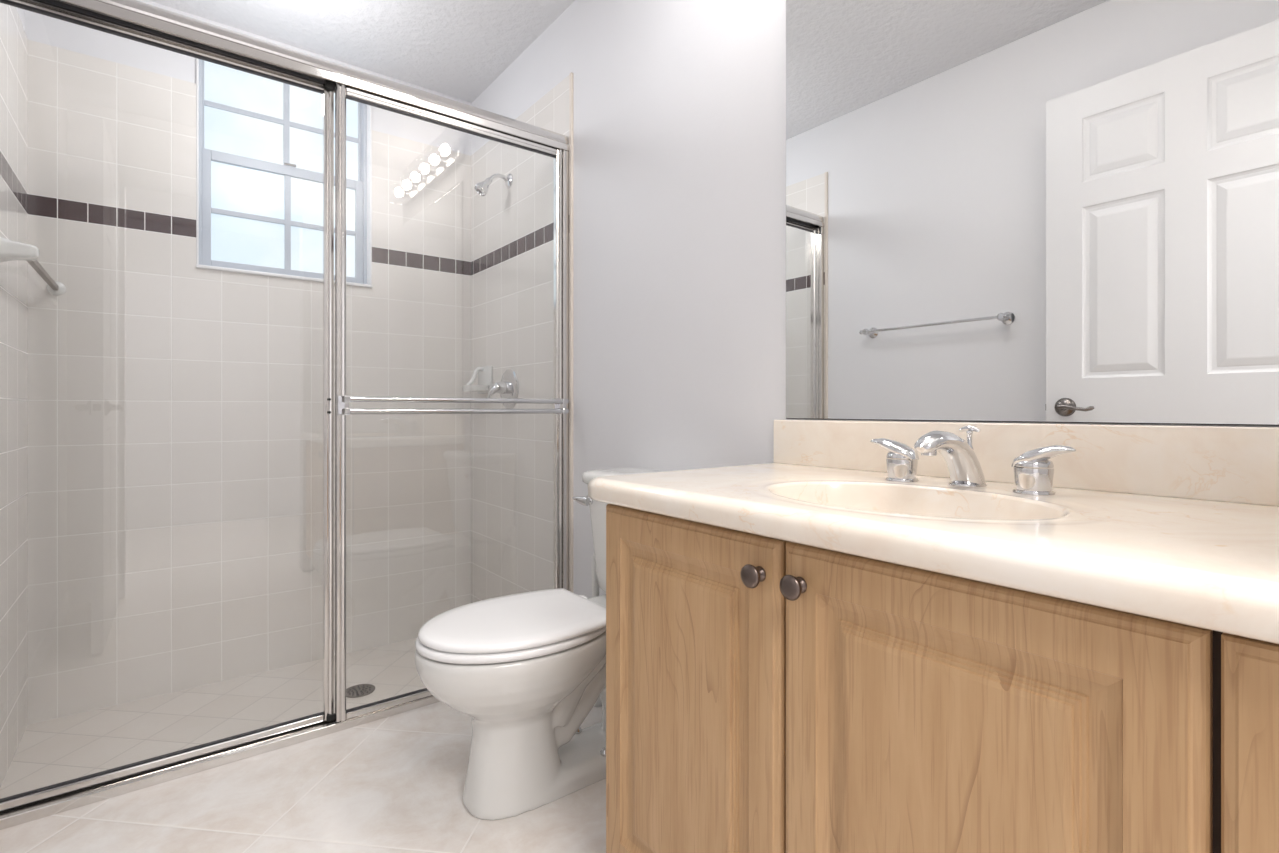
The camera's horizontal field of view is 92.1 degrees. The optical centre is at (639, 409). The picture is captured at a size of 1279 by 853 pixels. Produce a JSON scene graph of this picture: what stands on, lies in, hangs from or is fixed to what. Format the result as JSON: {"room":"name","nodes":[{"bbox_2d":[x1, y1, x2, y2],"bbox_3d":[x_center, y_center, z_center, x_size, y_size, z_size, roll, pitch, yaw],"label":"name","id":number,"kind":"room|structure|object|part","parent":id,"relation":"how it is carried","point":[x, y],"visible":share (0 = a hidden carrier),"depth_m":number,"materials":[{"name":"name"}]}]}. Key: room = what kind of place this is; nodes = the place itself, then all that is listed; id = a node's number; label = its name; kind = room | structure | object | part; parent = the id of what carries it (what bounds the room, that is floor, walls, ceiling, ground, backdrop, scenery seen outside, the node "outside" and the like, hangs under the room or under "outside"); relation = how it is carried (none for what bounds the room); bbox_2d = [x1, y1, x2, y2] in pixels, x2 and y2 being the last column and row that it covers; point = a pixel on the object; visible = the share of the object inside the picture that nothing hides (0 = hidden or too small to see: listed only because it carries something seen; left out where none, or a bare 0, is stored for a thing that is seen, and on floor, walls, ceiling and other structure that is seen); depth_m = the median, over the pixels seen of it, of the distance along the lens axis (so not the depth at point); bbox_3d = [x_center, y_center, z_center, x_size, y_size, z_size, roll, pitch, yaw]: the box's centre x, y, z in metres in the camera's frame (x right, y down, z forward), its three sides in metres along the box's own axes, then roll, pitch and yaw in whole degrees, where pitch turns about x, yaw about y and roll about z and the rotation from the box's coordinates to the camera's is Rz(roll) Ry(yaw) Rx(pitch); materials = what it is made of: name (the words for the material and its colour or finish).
{"room":"bathroom","nodes":[
{"label":"bathroom","id":0,"kind":"room"},
{"bbox_2d":[0,3,27,787],"bbox_3d":[-1.181,-0.223,0.863,0.110,2.525,3.090,0,0,-38],"label":"wall","id":1,"kind":"structure","parent":0,"point":[13,38],"depth_m":1.83,"materials":[{"name":"tile"}]},
{"bbox_2d":[0,236,65,295],"bbox_3d":[-1.784,-0.410,1.810,0.097,0.076,0.655,0,0,-38],"label":"shower towel bar","id":2,"kind":"object","parent":1,"relation":"attached to","point":[10,250],"visible":1,"depth_m":1.59,"materials":[{"name":"ceramic"}]},
{"bbox_3d":[-1.611,-0.410,1.586,0.097,0.076,0.090,0,0,-38],"label":"ceramic post","id":3,"kind":"part","parent":2,"relation":"part of","materials":[{"name":"ceramic"}]},
{"bbox_2d":[46,281,65,295],"bbox_3d":[-1.964,-0.410,2.077,0.048,0.048,0.012,0,0,-38],"label":"towel bar bracket","id":4,"kind":"object","parent":2,"relation":"attached to","point":[61,290],"depth_m":2.08,"materials":[{"name":"ceramic"}]},
{"bbox_2d":[0,638,425,798],"bbox_3d":[-1.187,1.090,2.214,1.736,0.100,0.945,0,0,-38],"label":"floor","id":5,"kind":"structure","parent":0,"point":[62,749],"depth_m":2.09,"materials":[{"name":"tile"}]},
{"bbox_2d":[346,684,374,697],"bbox_3d":[-1.036,1.038,2.283,0.108,0.004,0.108,0,0,-38],"label":"floor drain","id":6,"kind":"object","parent":5,"relation":"on","point":[360,690],"visible":0.98,"depth_m":2.28,"materials":[{"name":"silver metal"}]},
{"bbox_2d":[25,0,471,723],"bbox_3d":[-1.476,-0.223,2.588,1.736,2.525,0.200,0,0,-38],"label":"wall","id":7,"kind":"structure","parent":0,"point":[175,406],"depth_m":2.31,"materials":[{"name":"tile"}]},
{"bbox_2d":[196,58,372,287],"bbox_3d":[-1.461,-0.988,2.563,0.627,0.909,0.167,0,0,-38],"label":"window","id":8,"kind":"structure","parent":7,"relation":"in","point":[259,140],"depth_m":2.54,"materials":[{"name":"glass"}]},
{"bbox_3d":[-1.489,-1.200,2.599,0.571,0.430,0.004,0,0,-38],"label":"pane","id":9,"kind":"part","parent":8,"relation":"part of","materials":[{"name":"grey"}]},
{"bbox_3d":[-1.487,-1.200,2.597,0.585,0.450,0.028,0,0,-38],"label":"sash","id":10,"kind":"part","parent":8,"relation":"part of","materials":[{"name":"paint"}]},
{"bbox_3d":[-1.467,-0.786,2.571,0.585,0.452,0.028,0,0,-38],"label":"sash","id":11,"kind":"part","parent":8,"relation":"part of","materials":[{"name":"paint"}]},
{"bbox_3d":[-1.468,-0.786,2.573,0.531,0.432,0.004,0,0,-38],"label":"pane","id":12,"kind":"part","parent":8,"relation":"part of","materials":[{"name":"blue"}]},
{"bbox_3d":[-1.430,-0.539,2.523,0.627,0.013,0.067,0,0,-38],"label":"sill","id":13,"kind":"part","parent":8,"relation":"part of","materials":[{"name":"white ceramic"}]},
{"bbox_2d":[0,702,605,852],"bbox_3d":[-0.245,1.035,0.989,1.744,0.200,2.145,0,0,-38],"label":"floor","id":14,"kind":"structure","parent":0,"point":[395,783],"depth_m":1.44,"materials":[{"name":"tile"}]},
{"bbox_2d":[0,0,568,829],"bbox_3d":[-0.869,-0.037,1.799,1.527,1.942,0.116,0,0,-38],"label":"shower door frame","id":15,"kind":"structure","parent":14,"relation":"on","point":[135,20],"depth_m":1.79,"materials":[{"name":"metal"}]},
{"bbox_3d":[-1.196,0.895,1.590,0.691,0.018,0.021,0,0,-38],"label":"rail","id":16,"kind":"part","parent":15,"relation":"part of","materials":[{"name":"metal"}]},
{"bbox_3d":[-1.195,-0.940,1.589,0.691,0.022,0.024,0,0,-38],"label":"rail","id":17,"kind":"part","parent":15,"relation":"part of","materials":[{"name":"metal"}]},
{"bbox_3d":[-0.584,0.895,2.025,0.702,0.018,0.021,0,0,-38],"label":"rail","id":18,"kind":"part","parent":15,"relation":"part of","materials":[{"name":"metal"}]},
{"bbox_3d":[-0.584,-0.936,2.024,0.702,0.030,0.024,0,0,-38],"label":"rail","id":19,"kind":"part","parent":15,"relation":"part of","materials":[{"name":"metal"}]},
{"bbox_2d":[415,467,662,819],"bbox_3d":[-0.203,0.557,1.593,0.731,0.756,0.410,0,0,-38],"label":"toilet","id":20,"kind":"object","parent":14,"relation":"on","point":[528,669],"visible":0.72,"depth_m":1.43,"materials":[{"name":"ceramic"}]},
{"bbox_3d":[-0.311,0.534,1.510,0.457,0.020,0.367,0,0,-38],"label":"seat","id":21,"kind":"part","parent":20,"relation":"part of","materials":[{"name":"plastic"}]},
{"bbox_3d":[-0.210,0.739,1.587,0.713,0.392,0.366,0,0,-38],"label":"bowl","id":22,"kind":"part","parent":20,"relation":"part of","materials":[{"name":"ceramic"}]},
{"bbox_3d":[-0.308,0.512,1.512,0.450,0.020,0.360,0,0,-38],"label":"lid","id":23,"kind":"part","parent":20,"relation":"part of","materials":[{"name":"plastic"}]},
{"bbox_3d":[-0.167,0.264,1.814,0.039,0.031,0.057,0,0,-38],"label":"flush lever","id":24,"kind":"part","parent":20,"relation":"part of","materials":[{"name":"silver metal"}]},
{"bbox_3d":[0.007,0.381,1.755,0.191,0.324,0.382,0,0,-38],"label":"tank","id":25,"kind":"part","parent":20,"relation":"part of","materials":[{"name":"ceramic"}]},
{"bbox_3d":[0.003,0.199,1.752,0.210,0.040,0.410,0,0,-38],"label":"tank lid","id":26,"kind":"part","parent":20,"relation":"part of","materials":[{"name":"ceramic"}]},
{"bbox_2d":[606,504,1278,852],"bbox_3d":[0.425,0.552,0.927,0.556,0.766,0.985,0,0,-38],"label":"vanity cabinet","id":27,"kind":"object","parent":14,"relation":"on","point":[764,694],"visible":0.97,"depth_m":0.69,"materials":[{"name":"brown wood"}]},
{"bbox_3d":[0.067,0.506,0.996,0.020,0.658,0.417,0,0,-38],"label":"cabinet door","id":28,"kind":"part","parent":27,"relation":"part of","materials":[{"name":"brown wood"}]},
{"bbox_3d":[0.156,0.226,0.843,0.028,0.032,0.032,0,0,-38],"label":"knob","id":29,"kind":"part","parent":27,"relation":"part of","materials":[{"name":"grey metal"}]},
{"bbox_3d":[0.198,0.226,0.789,0.028,0.032,0.032,0,0,-38],"label":"knob","id":30,"kind":"part","parent":27,"relation":"part of","materials":[{"name":"grey metal"}]},
{"bbox_2d":[588,420,1278,643],"bbox_3d":[0.416,0.142,0.940,0.554,0.239,1.017,0,0,-38],"label":"countertop","id":31,"kind":"structure","parent":27,"relation":"on","point":[1178,524],"depth_m":0.83,"materials":[{"name":"stone"}]},
{"bbox_2d":[771,484,1064,519],"bbox_3d":[0.384,0.197,0.913,0.300,0.130,0.414,0,0,-38],"label":"basin","id":32,"kind":"object","parent":31,"relation":"in","point":[899,500],"depth_m":1.01,"materials":[{"name":"stone"}]},
{"bbox_2d":[870,425,1075,495],"bbox_3d":[0.532,0.083,1.022,0.212,0.114,0.257,0,0,1],"label":"faucet","id":33,"kind":"object","parent":31,"relation":"on","point":[1033,470],"visible":1,"depth_m":0.98,"materials":[{"name":"silver metal"}]},
{"bbox_3d":[0.463,0.071,1.121,0.052,0.039,0.086,0,0,-38],"label":"lever","id":34,"kind":"part","parent":33,"relation":"part of","materials":[{"name":"silver metal"}]},
{"bbox_3d":[0.472,0.108,1.110,0.055,0.040,0.055,0,0,-38],"label":"handle","id":35,"kind":"part","parent":33,"relation":"part of","materials":[{"name":"silver metal"}]},
{"bbox_3d":[0.502,0.086,0.998,0.186,0.107,0.056,0,0,-38],"label":"spout","id":36,"kind":"part","parent":33,"relation":"part of","materials":[{"name":"silver metal"}]},
{"bbox_3d":[0.556,0.046,1.040,0.012,0.041,0.034,0,0,-38],"label":"lift knob","id":37,"kind":"part","parent":33,"relation":"part of","materials":[{"name":"silver metal"}]},
{"bbox_3d":[0.602,0.108,0.942,0.055,0.040,0.055,0,0,-38],"label":"handle","id":38,"kind":"part","parent":33,"relation":"part of","materials":[{"name":"silver metal"}]},
{"bbox_3d":[0.610,0.071,0.931,0.052,0.039,0.086,0,0,-38],"label":"lever","id":39,"kind":"part","parent":33,"relation":"part of","materials":[{"name":"silver metal"}]},
{"bbox_3d":[0.327,0.506,0.660,0.020,0.658,0.423,0,0,-38],"label":"cabinet door","id":40,"kind":"part","parent":27,"relation":"part of","materials":[{"name":"brown wood"}]},
{"bbox_3d":[0.497,0.506,0.440,0.020,0.658,0.120,0,0,-38],"label":"narrow panel","id":41,"kind":"part","parent":27,"relation":"part of","materials":[{"name":"brown wood"}]},
{"bbox_2d":[149,0,574,102],"bbox_3d":[-0.562,-1.535,1.405,1.736,0.100,3.190,0,0,-38],"label":"ceiling","id":42,"kind":"structure","parent":0,"point":[453,48],"depth_m":2.41,"materials":[{"name":"white paint"}]},
{"bbox_2d":[471,0,1278,602],"bbox_3d":[0.113,-0.223,1.862,0.110,2.525,3.090,0,0,-38],"label":"wall","id":43,"kind":"structure","parent":0,"point":[672,113],"depth_m":1.99,"materials":[{"name":"paint"}]},
{"bbox_2d":[463,366,491,393],"bbox_3d":[-0.743,-0.138,2.806,0.095,0.125,0.146,0,0,-38],"label":"soap dish","id":44,"kind":"object","parent":43,"relation":"attached to","point":[484,373],"visible":0.96,"depth_m":2.80,"materials":[{"name":"ceramic"}]},
{"bbox_3d":[-0.751,-0.151,2.818,0.084,0.095,0.022,0,0,-38],"label":"handle","id":45,"kind":"part","parent":44,"relation":"part of","materials":[{"name":"ceramic"}]},
{"bbox_2d":[474,173,512,195],"bbox_3d":[-0.617,-0.951,2.594,0.156,0.119,0.060,0,0,-38],"label":"shower","id":46,"kind":"object","parent":43,"relation":"attached to","point":[481,188],"visible":1,"depth_m":2.57,"materials":[{"name":"silver metal"}]},
{"bbox_3d":[-0.598,-0.976,2.609,0.098,0.049,0.017,0,0,-38],"label":"shower arm","id":47,"kind":"part","parent":46,"relation":"part of","materials":[{"name":"silver metal"}]},
{"bbox_2d":[487,369,518,408],"bbox_3d":[-0.594,-0.089,2.612,0.097,0.174,0.174,0,0,-38],"label":"shower valve","id":48,"kind":"object","parent":43,"relation":"attached to","point":[508,387],"visible":0.9,"depth_m":2.60,"materials":[{"name":"silver metal"}]},
{"bbox_3d":[-0.612,-0.082,2.602,0.057,0.071,0.051,0,0,-38],"label":"lever","id":49,"kind":"part","parent":48,"relation":"part of","materials":[{"name":"silver metal"}]},
{"bbox_3d":[-0.591,-0.095,2.614,0.062,0.054,0.054,0,0,-38],"label":"valve stem","id":50,"kind":"part","parent":48,"relation":"part of","materials":[{"name":"silver metal"}]},
{"bbox_2d":[774,420,1278,505],"bbox_3d":[0.634,0.075,1.095,0.020,0.104,0.997,0,0,-38],"label":"backsplash","id":51,"kind":"structure","parent":43,"relation":"attached to","point":[1212,463],"depth_m":0.97,"materials":[{"name":"stone"}]},
{"bbox_2d":[786,0,1278,425],"bbox_3d":[0.648,-0.562,1.090,0.006,1.166,0.971,0,0,-38],"label":"wall mirror","id":52,"kind":"object","parent":43,"relation":"attached to","point":[1051,211],"visible":1,"depth_m":1.05,"materials":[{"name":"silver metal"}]}
]}

